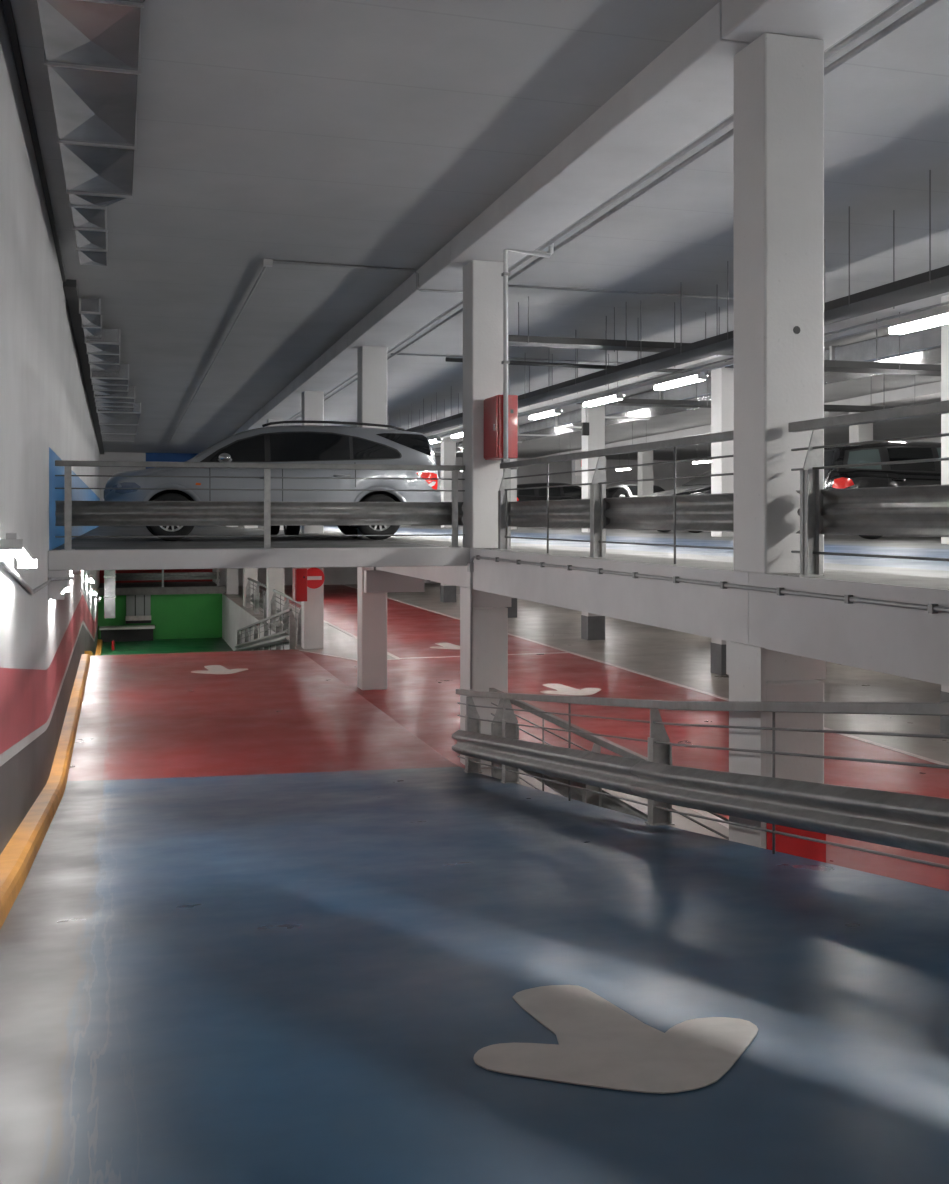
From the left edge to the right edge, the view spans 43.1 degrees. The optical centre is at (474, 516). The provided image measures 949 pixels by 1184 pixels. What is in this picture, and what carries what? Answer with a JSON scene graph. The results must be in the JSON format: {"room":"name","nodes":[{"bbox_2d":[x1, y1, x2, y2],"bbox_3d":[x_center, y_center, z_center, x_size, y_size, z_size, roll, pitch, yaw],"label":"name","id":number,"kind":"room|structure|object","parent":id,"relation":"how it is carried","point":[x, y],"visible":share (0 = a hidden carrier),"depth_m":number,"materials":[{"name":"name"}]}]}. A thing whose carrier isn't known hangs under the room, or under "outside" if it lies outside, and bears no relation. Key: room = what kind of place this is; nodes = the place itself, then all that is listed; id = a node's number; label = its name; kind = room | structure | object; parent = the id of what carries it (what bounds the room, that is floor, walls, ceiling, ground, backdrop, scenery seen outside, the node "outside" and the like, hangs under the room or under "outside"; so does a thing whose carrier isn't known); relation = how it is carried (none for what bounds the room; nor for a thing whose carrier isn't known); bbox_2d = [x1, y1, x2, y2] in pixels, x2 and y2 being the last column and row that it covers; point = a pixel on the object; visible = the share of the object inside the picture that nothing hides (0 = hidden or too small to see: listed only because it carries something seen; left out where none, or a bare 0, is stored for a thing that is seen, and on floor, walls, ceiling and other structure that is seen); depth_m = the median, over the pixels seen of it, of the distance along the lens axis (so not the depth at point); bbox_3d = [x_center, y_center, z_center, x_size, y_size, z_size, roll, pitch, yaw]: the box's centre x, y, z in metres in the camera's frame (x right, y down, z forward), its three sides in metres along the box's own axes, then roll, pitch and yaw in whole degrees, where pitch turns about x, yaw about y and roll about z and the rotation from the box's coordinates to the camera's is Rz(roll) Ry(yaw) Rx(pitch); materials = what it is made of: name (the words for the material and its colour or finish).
{"room":"parking garage","nodes":[
{"label":"parking garage","id":0,"kind":"room"},
{"bbox_2d":[0,0,99,854],"bbox_3d":[-6.319,0.666,18.987,0.001,7.875,54.000,0,0,-17],"label":"wall","id":1,"kind":"structure","parent":0,"point":[45,413],"depth_m":9.52,"materials":[{"name":"paint"}]},
{"bbox_2d":[0,533,36,567],"bbox_3d":[-2.747,0.211,7.221,0.143,0.247,1.258,0,0,-17],"label":"wall lamp","id":2,"kind":"object","parent":1,"relation":"attached to","point":[13,544],"visible":1,"depth_m":6.89,"materials":[{"name":"grey plastic"}]},
{"bbox_2d":[0,557,73,594],"bbox_3d":[-3.277,0.430,9.177,0.237,0.412,5.065,0,0,-17],"label":"conduit","id":3,"kind":"object","parent":1,"relation":"attached to","point":[3,562],"visible":1,"depth_m":8.57,"materials":[{"name":"grey metal"}]},
{"bbox_2d":[48,571,69,599],"bbox_3d":[-4.108,0.665,11.861,0.180,0.289,0.520,0,0,-17],"label":"trim","id":4,"kind":"structure","parent":1,"relation":"attached to","point":[55,587],"depth_m":11.61,"materials":[{"name":"white paint"}]},
{"bbox_2d":[99,581,216,587],"bbox_3d":[-11.423,2.545,43.420,4.130,0.150,4.250,0,0,-17],"label":"floor","id":5,"kind":"structure","parent":0,"point":[154,584],"depth_m":43.91,"materials":[{"name":"concrete"}]},
{"bbox_2d":[98,594,221,639],"bbox_3d":[-10.797,3.660,41.311,4.130,2.020,0.150,0,0,-17],"label":"wall","id":6,"kind":"structure","parent":0,"point":[174,616],"depth_m":41.41,"materials":[{"name":"paint"}]},
{"bbox_2d":[126,595,150,623],"bbox_3d":[-11.458,3.120,40.921,0.840,1.000,0.200,0,0,-17],"label":"hatch","id":7,"kind":"object","parent":6,"relation":"attached to","point":[138,607],"visible":1,"depth_m":40.91,"materials":[{"name":"grey metal"}]},
{"bbox_2d":[98,586,225,595],"bbox_3d":[-10.696,2.525,41.184,4.250,0.250,0.450,0,0,-17],"label":"trim","id":8,"kind":"structure","parent":6,"relation":"on","point":[168,590],"depth_m":41.01,"materials":[{"name":"concrete"}]},
{"bbox_2d":[115,569,219,586],"bbox_3d":[-10.627,1.959,41.212,3.700,0.878,0.144,0,0,-17],"label":"guard railing","id":9,"kind":"object","parent":8,"relation":"on","point":[162,576],"visible":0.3,"depth_m":41.27,"materials":[{"name":"silver metal"}]},
{"bbox_2d":[52,526,448,549],"bbox_3d":[-7.070,0.417,28.977,4.250,0.165,34.420,0,0,-17],"label":"floor","id":10,"kind":"structure","parent":0,"point":[79,543],"depth_m":15.77,"materials":[{"name":"white paint"}]},
{"bbox_2d":[104,570,115,618],"bbox_3d":[-11.631,1.865,38.273,0.380,2.710,0.440,0,0,-17],"label":"duct","id":11,"kind":"object","parent":10,"relation":"attached to","point":[109,575],"visible":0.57,"depth_m":38.08,"materials":[{"name":"grey metal"}]},
{"bbox_2d":[48,547,469,570],"bbox_3d":[-2.126,0.422,12.335,4.250,0.195,0.300,0,0,-17],"label":"beam","id":12,"kind":"structure","parent":10,"relation":"attached to","point":[102,559],"depth_m":12.14,"materials":[{"name":"white paint"}]},
{"bbox_2d":[55,460,464,549],"bbox_3d":[-2.116,-0.115,12.372,4.170,0.878,0.164,0,0,-17],"label":"guard railing","id":13,"kind":"object","parent":12,"relation":"on","point":[267,513],"visible":0.98,"depth_m":12.32,"materials":[{"name":"silver metal"}]},
{"bbox_2d":[104,420,440,540],"bbox_3d":[-2.983,-0.530,17.777,4.792,1.731,2.301,0,0,-17],"label":"car","id":14,"kind":"object","parent":10,"relation":"on","point":[312,444],"visible":0.67,"depth_m":17.07,"materials":[{"name":"silver metal"}]},
{"bbox_2d":[271,526,299,536],"bbox_3d":[-2.693,-0.396,21.427,2.157,1.461,4.137,0,0,-17],"label":"car","id":15,"kind":"object","parent":10,"relation":"on","point":[288,530],"visible":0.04,"depth_m":19.84,"materials":[{"name":"black paint"}]},
{"bbox_2d":[100,452,710,585],"bbox_3d":[-1.167,0.020,48.788,26.850,5.500,0.200,0,0,-17],"label":"wall","id":16,"kind":"structure","parent":0,"point":[687,468],"depth_m":48.61,"materials":[{"name":"white paint"}]},
{"bbox_2d":[222,594,296,650],"bbox_3d":[-6.776,3.671,35.177,0.075,1.998,22.700,0,0,-17],"label":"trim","id":17,"kind":"structure","parent":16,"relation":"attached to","point":[234,618],"depth_m":37.13,"materials":[{"name":"white paint"}]},
{"bbox_2d":[0,638,948,1183],"bbox_3d":[-4.339,2.520,19.575,4.130,4.300,54.000,0,0,-17],"label":"floor","id":18,"kind":"structure","parent":0,"point":[260,929],"depth_m":4.07,"materials":[{"name":"paint"}]},
{"bbox_2d":[0,654,89,928],"bbox_3d":[-2.897,1.472,7.746,0.154,2.435,30.500,0,0,-17],"label":"kerb","id":19,"kind":"object","parent":18,"relation":"on","point":[17,858],"visible":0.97,"depth_m":8.85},
{"bbox_2d":[99,625,154,641],"bbox_3d":[-11.752,3.950,40.610,1.800,0.500,0.550,0,0,-17],"label":"shelf","id":20,"kind":"object","parent":18,"relation":"on","point":[134,632],"visible":0.93,"depth_m":40.53,"materials":[{"name":"white"}]},
{"bbox_2d":[235,608,296,650],"bbox_3d":[-5.374,3.033,30.064,0.229,2.316,11.420,0,0,-17],"label":"guard railing","id":21,"kind":"object","parent":18,"relation":"on","point":[279,637],"visible":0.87,"depth_m":27.47,"materials":[{"name":"silver metal"}]},
{"bbox_2d":[452,689,948,868],"bbox_3d":[1.418,1.453,7.265,0.233,2.286,11.122,0,0,-17],"label":"guard railing","id":22,"kind":"object","parent":18,"relation":"on","point":[919,823],"visible":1,"depth_m":6.90,"materials":[{"name":"silver metal"}]},
{"bbox_2d":[10,0,948,459],"bbox_3d":[6.455,-3.030,22.782,26.650,1.199,54.000,0,0,-17],"label":"ceiling","id":23,"kind":"structure","parent":0,"point":[345,132],"depth_m":11.02,"materials":[{"name":"grey paint"}]},
{"bbox_2d":[1,0,65,281],"bbox_3d":[-1.795,-3.061,3.848,0.040,0.400,22.400,0,0,-17],"label":"tray","id":24,"kind":"object","parent":23,"relation":"attached to","point":[7,8],"visible":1,"depth_m":8.86,"materials":[{"name":"grey metal"}]},
{"bbox_2d":[63,279,103,453],"bbox_3d":[-9.443,-2.625,29.794,0.155,0.569,31.500,0,0,-17],"label":"tray","id":25,"kind":"object","parent":23,"relation":"attached to","point":[70,287],"visible":0.86,"depth_m":19.22,"materials":[{"name":"grey metal"}]},
{"bbox_2d":[37,0,144,265],"bbox_3d":[-1.708,-2.895,5.485,0.722,0.460,15.512,0,0,-17],"label":"air duct","id":26,"kind":"object","parent":23,"relation":"hanging from","point":[92,48],"visible":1,"depth_m":7.74,"materials":[{"name":"grey metal"}]},
{"bbox_2d":[79,298,140,441],"bbox_3d":[-8.015,-2.615,27.031,1.002,0.461,23.612,0,0,-17],"label":"air duct","id":27,"kind":"object","parent":23,"relation":"hanging from","point":[117,410],"visible":1,"depth_m":21.62,"materials":[{"name":"grey metal"}]},
{"bbox_2d":[166,259,462,447],"bbox_3d":[-5.429,-2.682,28.510,2.650,0.504,30.250,0,0,-17],"label":"conduit","id":28,"kind":"object","parent":23,"relation":"attached to","point":[266,262],"visible":0.94,"depth_m":14.17,"materials":[{"name":"grey metal"}]},
{"bbox_2d":[391,353,627,363],"bbox_3d":[0.910,-2.808,21.343,4.900,0.028,0.028,0,0,-17],"label":"conduit","id":29,"kind":"object","parent":23,"relation":"attached to","point":[391,353],"visible":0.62,"depth_m":21.35,"materials":[{"name":"grey metal"}]},
{"bbox_2d":[284,0,914,423],"bbox_3d":[-1.583,-2.711,20.394,0.044,0.847,53.001,0,0,-17],"label":"ceiling pipe","id":30,"kind":"object","parent":23,"relation":"attached to","point":[900,5],"visible":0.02,"depth_m":9.79,"materials":[{"name":"grey metal"}]},
{"bbox_2d":[285,0,939,425],"bbox_3d":[-1.478,-2.691,20.425,0.044,0.847,53.001,0,0,-17],"label":"ceiling pipe","id":31,"kind":"object","parent":23,"relation":"attached to","point":[927,4],"visible":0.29,"depth_m":9.69,"materials":[{"name":"grey metal"}]},
{"bbox_2d":[508,296,733,355],"bbox_3d":[2.046,-2.603,16.464,3.900,0.625,0.412,0,0,-17],"label":"cable tray","id":32,"kind":"object","parent":23,"relation":"hanging from","point":[518,340],"visible":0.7,"depth_m":16.24,"materials":[{"name":"grey metal"}]},
{"bbox_2d":[508,285,733,299],"bbox_3d":[2.206,-2.898,15.573,4.100,0.028,0.028,0,0,-17],"label":"conduit","id":33,"kind":"object","parent":23,"relation":"attached to","point":[517,286],"visible":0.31,"depth_m":15.45,"materials":[{"name":"grey metal"}]},
{"bbox_2d":[388,170,948,433],"bbox_3d":[1.299,-2.556,20.206,0.512,1.051,48.000,0,0,-17],"label":"cable tray","id":34,"kind":"object","parent":23,"relation":"hanging from","point":[934,282],"visible":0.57,"depth_m":14.60,"materials":[{"name":"grey metal"}]},
{"bbox_2d":[445,357,691,372],"bbox_3d":[1.441,-2.210,17.536,3.851,0.100,0.060,0,0,-17],"label":"pipe","id":35,"kind":"object","parent":34,"relation":"on","point":[447,359],"visible":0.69,"depth_m":17.46,"materials":[{"name":"grey metal"}]},
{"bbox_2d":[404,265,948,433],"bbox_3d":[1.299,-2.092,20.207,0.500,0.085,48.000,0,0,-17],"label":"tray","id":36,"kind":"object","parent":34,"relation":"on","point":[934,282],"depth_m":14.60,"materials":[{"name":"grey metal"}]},
{"bbox_2d":[433,325,940,455],"bbox_3d":[2.581,-2.570,29.940,1.160,0.700,29.990,0,0,-17],"label":"ceiling lights","id":37,"kind":"object","parent":23,"relation":"hanging from","point":[923,346],"visible":0.35,"depth_m":22.22,"materials":[{"name":"grey plastic"}]},
{"bbox_2d":[577,351,940,414],"bbox_3d":[6.802,-2.392,22.050,10.400,0.924,0.412,0,0,-17],"label":"cable tray","id":38,"kind":"object","parent":23,"relation":"hanging from","point":[696,404],"visible":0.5,"depth_m":20.99,"materials":[{"name":"grey metal"}]},
{"bbox_2d":[725,312,940,375],"bbox_3d":[8.326,-2.433,16.922,10.400,1.006,0.512,0,0,-17],"label":"cable tray","id":39,"kind":"object","parent":23,"relation":"hanging from","point":[876,367],"visible":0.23,"depth_m":15.87,"materials":[{"name":"grey metal"}]},
{"bbox_2d":[223,583,948,890],"bbox_3d":[8.434,2.667,23.369,22.520,0.005,54.000,0,0,-17],"label":"floor","id":40,"kind":"structure","parent":0,"point":[548,655],"depth_m":18.36,"materials":[{"name":"paint"}]},
{"bbox_2d":[226,569,237,593],"bbox_3d":[-8.429,2.362,41.717,0.400,3.684,0.380,0,0,-17],"label":"column","id":41,"kind":"structure","parent":40,"relation":"on","point":[231,574],"depth_m":41.53,"materials":[{"name":"paint"}]},
{"bbox_2d":[243,568,257,606],"bbox_3d":[-6.721,1.595,35.965,0.400,2.150,0.380,0,0,-17],"label":"column","id":42,"kind":"structure","parent":40,"relation":"on","point":[252,573],"depth_m":35.79,"materials":[{"name":"paint"}]},
{"bbox_2d":[245,578,266,618],"bbox_3d":[-5.961,2.228,33.020,0.229,0.878,5.100,0,0,-17],"label":"guard railing","id":43,"kind":"object","parent":40,"relation":"on","point":[258,602],"visible":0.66,"depth_m":33.01,"materials":[{"name":"silver metal"}]},
{"bbox_2d":[267,568,283,623],"bbox_3d":[-5.012,1.595,30.214,0.400,2.150,0.380,0,0,-17],"label":"column","id":44,"kind":"structure","parent":40,"relation":"on","point":[275,576],"depth_m":30.03,"materials":[{"name":"paint"}]},
{"bbox_2d":[270,589,300,644],"bbox_3d":[-4.252,2.228,27.268,0.229,0.878,5.100,0,0,-17],"label":"guard railing","id":45,"kind":"object","parent":40,"relation":"on","point":[273,611],"visible":0.58,"depth_m":27.27,"materials":[{"name":"silver metal"}]},
{"bbox_2d":[301,567,323,648],"bbox_3d":[-3.303,1.595,24.462,0.400,2.150,0.380,0,0,-17],"label":"column","id":46,"kind":"structure","parent":40,"relation":"on","point":[312,610],"depth_m":24.29,"materials":[{"name":"paint"}]},
{"bbox_2d":[293,568,306,601],"bbox_3d":[-3.490,1.345,23.933,0.240,0.650,0.488,0,0,-17],"label":"upper cabinet","id":47,"kind":"object","parent":46,"relation":"attached to","point":[299,574],"visible":0.96,"depth_m":23.71,"materials":[{"name":"red metal"}]},
{"bbox_2d":[307,568,324,588],"bbox_3d":[-3.245,1.235,24.268,0.430,0.430,0.017,0,0,-17],"label":"no entry sign","id":48,"kind":"object","parent":46,"relation":"attached to","point":[315,576],"visible":0.78,"depth_m":24.27,"materials":[{"name":"red metal"}]},
{"bbox_3d":[-4.014,0.548,27.381,0.700,0.434,5.996,0,0,-17],"label":"beam","id":49,"kind":"structure","parent":46,"relation":"on","visible":0},
{"bbox_2d":[267,419,283,529],"bbox_3d":[-5.012,-1.060,30.214,0.400,2.790,0.380,0,0,-17],"label":"column","id":50,"kind":"structure","parent":49,"relation":"on","point":[268,420],"depth_m":30.04,"materials":[{"name":"paint"}]},
{"bbox_2d":[260,381,326,419],"bbox_3d":[-4.198,-2.624,27.317,0.690,0.341,5.990,0,0,-17],"label":"ceiling beam","id":51,"kind":"structure","parent":50,"relation":"on","point":[286,403],"depth_m":27.37,"materials":[{"name":"white paint"}]},
{"bbox_2d":[357,567,386,689],"bbox_3d":[-1.595,1.595,18.711,0.400,2.150,0.380,0,0,-17],"label":"column","id":52,"kind":"structure","parent":40,"relation":"on","point":[371,607],"depth_m":18.53,"materials":[{"name":"paint"}]},
{"bbox_2d":[303,533,395,538],"bbox_3d":[-2.305,0.548,21.629,0.700,0.434,5.996,0,0,-17],"label":"beam","id":53,"kind":"structure","parent":52,"relation":"on","point":[303,533],"depth_m":22.70,"materials":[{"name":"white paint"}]},
{"bbox_2d":[301,391,323,532],"bbox_3d":[-3.303,-1.105,24.462,0.400,2.881,0.380,0,0,-17],"label":"column","id":54,"kind":"structure","parent":53,"relation":"on","point":[312,402],"depth_m":24.29,"materials":[{"name":"paint"}]},
{"bbox_2d":[293,332,390,391],"bbox_3d":[-2.489,-2.715,21.565,0.690,0.341,5.990,0,0,-17],"label":"ceiling beam","id":55,"kind":"structure","parent":54,"relation":"on","point":[338,363],"depth_m":21.39,"materials":[{"name":"white paint"}]},
{"bbox_2d":[440,583,455,601],"bbox_3d":[-0.825,1.605,37.717,0.408,2.130,0.388,0,0,-17],"label":"column","id":56,"kind":"structure","parent":40,"relation":"on","point":[447,592],"depth_m":37.53,"materials":[{"name":"paint"}]},
{"bbox_2d":[460,587,510,767],"bbox_3d":[0.136,1.715,12.966,0.495,1.910,0.380,0,0,-17],"label":"column","id":57,"kind":"structure","parent":40,"relation":"on","point":[489,610],"depth_m":12.79,"materials":[{"name":"paint"}]},
{"bbox_2d":[360,538,517,587],"bbox_3d":[-0.596,0.548,15.878,0.700,0.434,5.996,0,0,-17],"label":"beam","id":58,"kind":"structure","parent":57,"relation":"on","point":[451,575],"depth_m":14.47,"materials":[{"name":"white paint"}]},
{"bbox_2d":[357,346,386,537],"bbox_3d":[-1.595,-1.151,18.711,0.400,2.972,0.380,0,0,-17],"label":"column","id":59,"kind":"structure","parent":58,"relation":"on","point":[371,360],"depth_m":18.54,"materials":[{"name":"paint"}]},
{"bbox_2d":[348,241,509,347],"bbox_3d":[-0.781,-2.806,15.813,0.690,0.341,5.990,0,0,-17],"label":"ceiling beam","id":60,"kind":"structure","parent":59,"relation":"on","point":[407,309],"depth_m":15.40,"materials":[{"name":"white paint"}]},
{"bbox_2d":[364,567,429,592],"bbox_3d":[-1.061,0.796,17.524,1.097,0.597,0.120,0,0,-17],"label":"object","id":61,"kind":"structure","parent":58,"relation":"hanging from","point":[375,581],"depth_m":17.41,"materials":[{"name":"grey"}]},
{"bbox_2d":[581,612,604,639],"bbox_3d":[2.592,1.605,26.214,0.408,2.130,0.388,0,0,-17],"label":"column","id":62,"kind":"structure","parent":40,"relation":"on","point":[592,625],"depth_m":26.04,"materials":[{"name":"paint"}]},
{"bbox_2d":[489,688,728,839],"bbox_3d":[0.933,2.228,9.989,0.229,0.878,5.380,0,0,-17],"label":"guard railing","id":63,"kind":"object","parent":40,"relation":"on","point":[611,803],"visible":0.23,"depth_m":10.29,"materials":[{"name":"silver metal"}]},
{"bbox_2d":[711,638,727,674],"bbox_3d":[4.301,1.605,20.462,0.408,2.130,0.388,0,0,-17],"label":"column","id":64,"kind":"structure","parent":40,"relation":"on","point":[718,647],"depth_m":20.32,"materials":[{"name":"paint"}]},
{"bbox_2d":[726,641,825,862],"bbox_3d":[1.834,1.715,7.250,0.495,1.910,0.464,0,0,-17],"label":"column","id":65,"kind":"structure","parent":40,"relation":"on","point":[755,673],"depth_m":7.05,"materials":[{"name":"paint"}]},
{"bbox_2d":[467,547,842,643],"bbox_3d":[1.112,0.548,10.126,0.700,0.434,5.996,0,0,-17],"label":"beam","id":66,"kind":"structure","parent":65,"relation":"on","point":[714,612],"depth_m":8.86,"materials":[{"name":"white paint"}]},
{"bbox_2d":[463,260,502,547],"bbox_3d":[0.114,-1.197,12.959,0.400,3.064,0.380,0,0,-17],"label":"column","id":67,"kind":"structure","parent":66,"relation":"on","point":[482,280],"depth_m":12.78,"materials":[{"name":"paint"}]},
{"bbox_2d":[484,395,517,459],"bbox_3d":[0.265,-0.930,12.541,0.240,0.650,0.488,0,0,-17],"label":"upper cabinet","id":68,"kind":"object","parent":67,"relation":"attached to","point":[493,406],"visible":0.92,"depth_m":12.34,"materials":[{"name":"red metal"}]},
{"bbox_2d":[451,2,750,265],"bbox_3d":[0.928,-2.897,10.062,0.690,0.341,5.990,0,0,-17],"label":"ceiling beam","id":69,"kind":"structure","parent":67,"relation":"on","point":[687,90],"depth_m":9.10,"materials":[{"name":"white paint"}]},
{"bbox_2d":[501,240,553,472],"bbox_3d":[0.557,-1.550,12.388,0.594,2.670,0.177,0,0,-17],"label":"pipe","id":70,"kind":"object","parent":69,"relation":"attached to","point":[505,274],"visible":0.72,"depth_m":12.25,"materials":[{"name":"grey metal"}]},
{"bbox_2d":[491,430,733,563],"bbox_3d":[0.988,-0.108,9.813,0.233,0.878,5.010,0,0,-17],"label":"guard railing","id":71,"kind":"object","parent":66,"relation":"on","point":[599,513],"visible":0.77,"depth_m":9.57,"materials":[{"name":"silver metal"}]},
{"bbox_2d":[940,685,948,734],"bbox_3d":[6.010,1.605,14.710,0.408,2.130,0.388,0,0,-17],"label":"column","id":72,"kind":"structure","parent":40,"relation":"on","point":[944,693],"depth_m":14.76,"materials":[{"name":"paint"}]},
{"bbox_3d":[3.553,1.715,1.462,0.495,1.910,0.380,0,0,-17],"label":"column","id":73,"kind":"structure","parent":40,"relation":"on","visible":0},
{"bbox_2d":[748,571,948,685],"bbox_3d":[2.821,0.548,4.375,0.700,0.434,5.996,0,0,-17],"label":"beam","id":74,"kind":"structure","parent":73,"relation":"on","point":[903,642],"depth_m":6.15,"materials":[{"name":"white paint"}]},
{"bbox_2d":[467,555,948,688],"bbox_3d":[1.672,1.109,6.933,0.045,1.422,12.140,0,0,-17],"label":"conduit","id":75,"kind":"object","parent":74,"relation":"attached to","point":[848,599],"visible":1,"depth_m":7.39,"materials":[{"name":"metal"}]},
{"bbox_2d":[734,33,823,573],"bbox_3d":[1.823,-1.242,7.206,0.400,3.155,0.383,0,0,-17],"label":"column","id":76,"kind":"structure","parent":74,"relation":"on","point":[779,79],"depth_m":7.04,"materials":[{"name":"paint"}]},
{"bbox_2d":[721,0,896,49],"bbox_3d":[2.637,-2.989,4.310,0.690,0.341,5.990,0,0,-17],"label":"ceiling beam","id":77,"kind":"structure","parent":76,"relation":"on","point":[830,21],"depth_m":6.83,"materials":[{"name":"white paint"}]},
{"bbox_2d":[788,400,948,576],"bbox_3d":[2.621,-0.108,4.310,0.229,0.878,5.530,0,0,-17],"label":"guard railing","id":78,"kind":"object","parent":74,"relation":"on","point":[919,511],"visible":1,"depth_m":6.38,"materials":[{"name":"silver metal"}]},
{"bbox_2d":[258,525,948,577],"bbox_3d":[8.827,0.438,23.486,21.700,0.205,54.000,0,0,-17],"label":"floor","id":79,"kind":"structure","parent":0,"point":[915,546],"depth_m":14.10,"materials":[{"name":"white paint"}]},
{"bbox_2d":[441,441,455,527],"bbox_3d":[-0.825,-1.014,37.717,0.400,2.699,0.380,0,0,-17],"label":"column","id":80,"kind":"structure","parent":79,"relation":"on","point":[448,448],"depth_m":37.53,"materials":[{"name":"paint"}]},
{"bbox_2d":[510,458,516,529],"bbox_3d":[0.883,-1.060,31.965,0.400,2.790,0.380,0,0,-17],"label":"column","id":81,"kind":"structure","parent":79,"relation":"on","point":[513,472],"depth_m":31.81,"materials":[{"name":"paint"}]},
{"bbox_2d":[518,394,581,424],"bbox_3d":[1.692,-2.624,29.067,0.800,0.341,5.990,0,0,-17],"label":"ceiling beam","id":82,"kind":"structure","parent":81,"relation":"on","point":[522,420],"depth_m":28.08,"materials":[{"name":"white paint"}]},
{"bbox_2d":[517,483,581,500],"bbox_3d":[2.961,-0.431,41.981,4.337,1.531,2.193,0,0,-17],"label":"car","id":83,"kind":"object","parent":79,"relation":"on","point":[567,492],"visible":0.23,"depth_m":41.03,"materials":[{"name":"black paint"}]},
{"bbox_2d":[582,404,604,531],"bbox_3d":[2.592,-1.105,26.214,0.400,2.881,0.380,0,0,-17],"label":"column","id":84,"kind":"structure","parent":79,"relation":"on","point":[595,440],"depth_m":26.04,"materials":[{"name":"paint"}]},
{"bbox_2d":[574,358,712,398],"bbox_3d":[3.401,-2.715,23.315,0.800,0.341,5.990,0,0,-17],"label":"ceiling beam","id":85,"kind":"structure","parent":84,"relation":"on","point":[699,362],"depth_m":23.28,"materials":[{"name":"white paint"}]},
{"bbox_2d":[606,484,665,497],"bbox_3d":[6.016,-0.431,43.835,2.193,1.531,4.337,0,0,-17],"label":"car","id":86,"kind":"object","parent":79,"relation":"on","point":[615,491],"visible":0.18,"depth_m":43.42,"materials":[{"name":"grey paint"}]},
{"bbox_2d":[638,450,652,496],"bbox_3d":[5.645,-1.014,39.639,0.400,2.699,0.380,0,0,-17],"label":"column","id":87,"kind":"structure","parent":79,"relation":"on","point":[644,472],"depth_m":39.47,"materials":[{"name":"paint"}]},
{"bbox_2d":[637,425,710,443],"bbox_3d":[6.550,-2.533,36.769,0.700,0.341,5.990,0,0,-17],"label":"ceiling beam","id":88,"kind":"structure","parent":87,"relation":"on","point":[702,430],"depth_m":36.63,"materials":[{"name":"white paint"}]},
{"bbox_2d":[645,471,710,532],"bbox_3d":[5.612,-0.396,26.078,4.137,1.461,2.157,0,0,-17],"label":"car","id":89,"kind":"object","parent":79,"relation":"on","point":[699,485],"visible":0.11,"depth_m":25.61,"materials":[{"name":"black paint"}]},
{"bbox_2d":[711,362,733,536],"bbox_3d":[4.301,-1.151,20.462,0.400,2.972,0.380,0,0,-17],"label":"column","id":90,"kind":"structure","parent":79,"relation":"on","point":[722,379],"depth_m":20.28,"materials":[{"name":"paint"}]},
{"bbox_2d":[704,293,948,361],"bbox_3d":[5.110,-2.806,17.563,0.800,0.341,5.990,0,0,-17],"label":"ceiling beam","id":91,"kind":"structure","parent":90,"relation":"on","point":[936,299],"depth_m":16.11,"materials":[{"name":"white paint"}]},
{"bbox_2d":[849,412,872,442],"bbox_3d":[9.063,-1.105,28.136,0.400,2.881,0.380,0,0,-17],"label":"column","id":92,"kind":"structure","parent":79,"relation":"on","point":[861,432],"depth_m":27.97,"materials":[{"name":"paint"}]},
{"bbox_2d":[850,381,940,405],"bbox_3d":[9.967,-2.715,25.266,0.700,0.341,5.990,0,0,-17],"label":"ceiling beam","id":93,"kind":"structure","parent":92,"relation":"on","point":[929,391],"depth_m":26.34,"materials":[{"name":"white paint"}]},
{"bbox_2d":[824,441,940,538],"bbox_3d":[7.085,-0.431,19.318,4.337,1.531,2.193,0,0,-17],"label":"car","id":94,"kind":"object","parent":79,"relation":"on","point":[919,473],"visible":0.39,"depth_m":18.22,"materials":[{"name":"black paint"}]},
{"bbox_2d":[941,295,948,543],"bbox_3d":[6.010,-1.197,14.710,0.400,3.064,0.380,0,0,-17],"label":"column","id":95,"kind":"structure","parent":79,"relation":"on","point":[945,327],"depth_m":14.75,"materials":[{"name":"paint"}]},
{"bbox_3d":[-5.722,0.548,33.132,0.700,0.434,5.996,0,0,-17],"label":"beam","id":96,"kind":"structure","parent":79,"relation":"attached to","visible":0},
{"bbox_2d":[243,526,257,527],"bbox_3d":[-6.721,-1.014,35.965,0.400,2.699,0.380,0,0,-17],"label":"column","id":97,"kind":"structure","parent":96,"relation":"on","point":[243,526],"depth_m":35.79,"materials":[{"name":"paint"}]},
{"bbox_2d":[237,410,285,432],"bbox_3d":[-5.907,-2.533,33.068,0.690,0.341,5.990,0,0,-17],"label":"ceiling beam","id":98,"kind":"structure","parent":97,"relation":"on","point":[254,422],"depth_m":31.83,"materials":[{"name":"white paint"}]},
{"bbox_3d":[6.860,-1.713,0.786,0.170,0.093,1.260,0,0,-17],"label":"lamp","id":99,"kind":"object","parent":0,"visible":0},
{"bbox_2d":[428,301,948,443],"bbox_3d":[1.053,-1.768,20.394,0.205,0.203,47.500,0,0,-17],"label":"lamp trunking","id":100,"kind":"object","parent":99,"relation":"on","point":[888,322],"depth_m":14.60,"materials":[{"name":"grey metal"}]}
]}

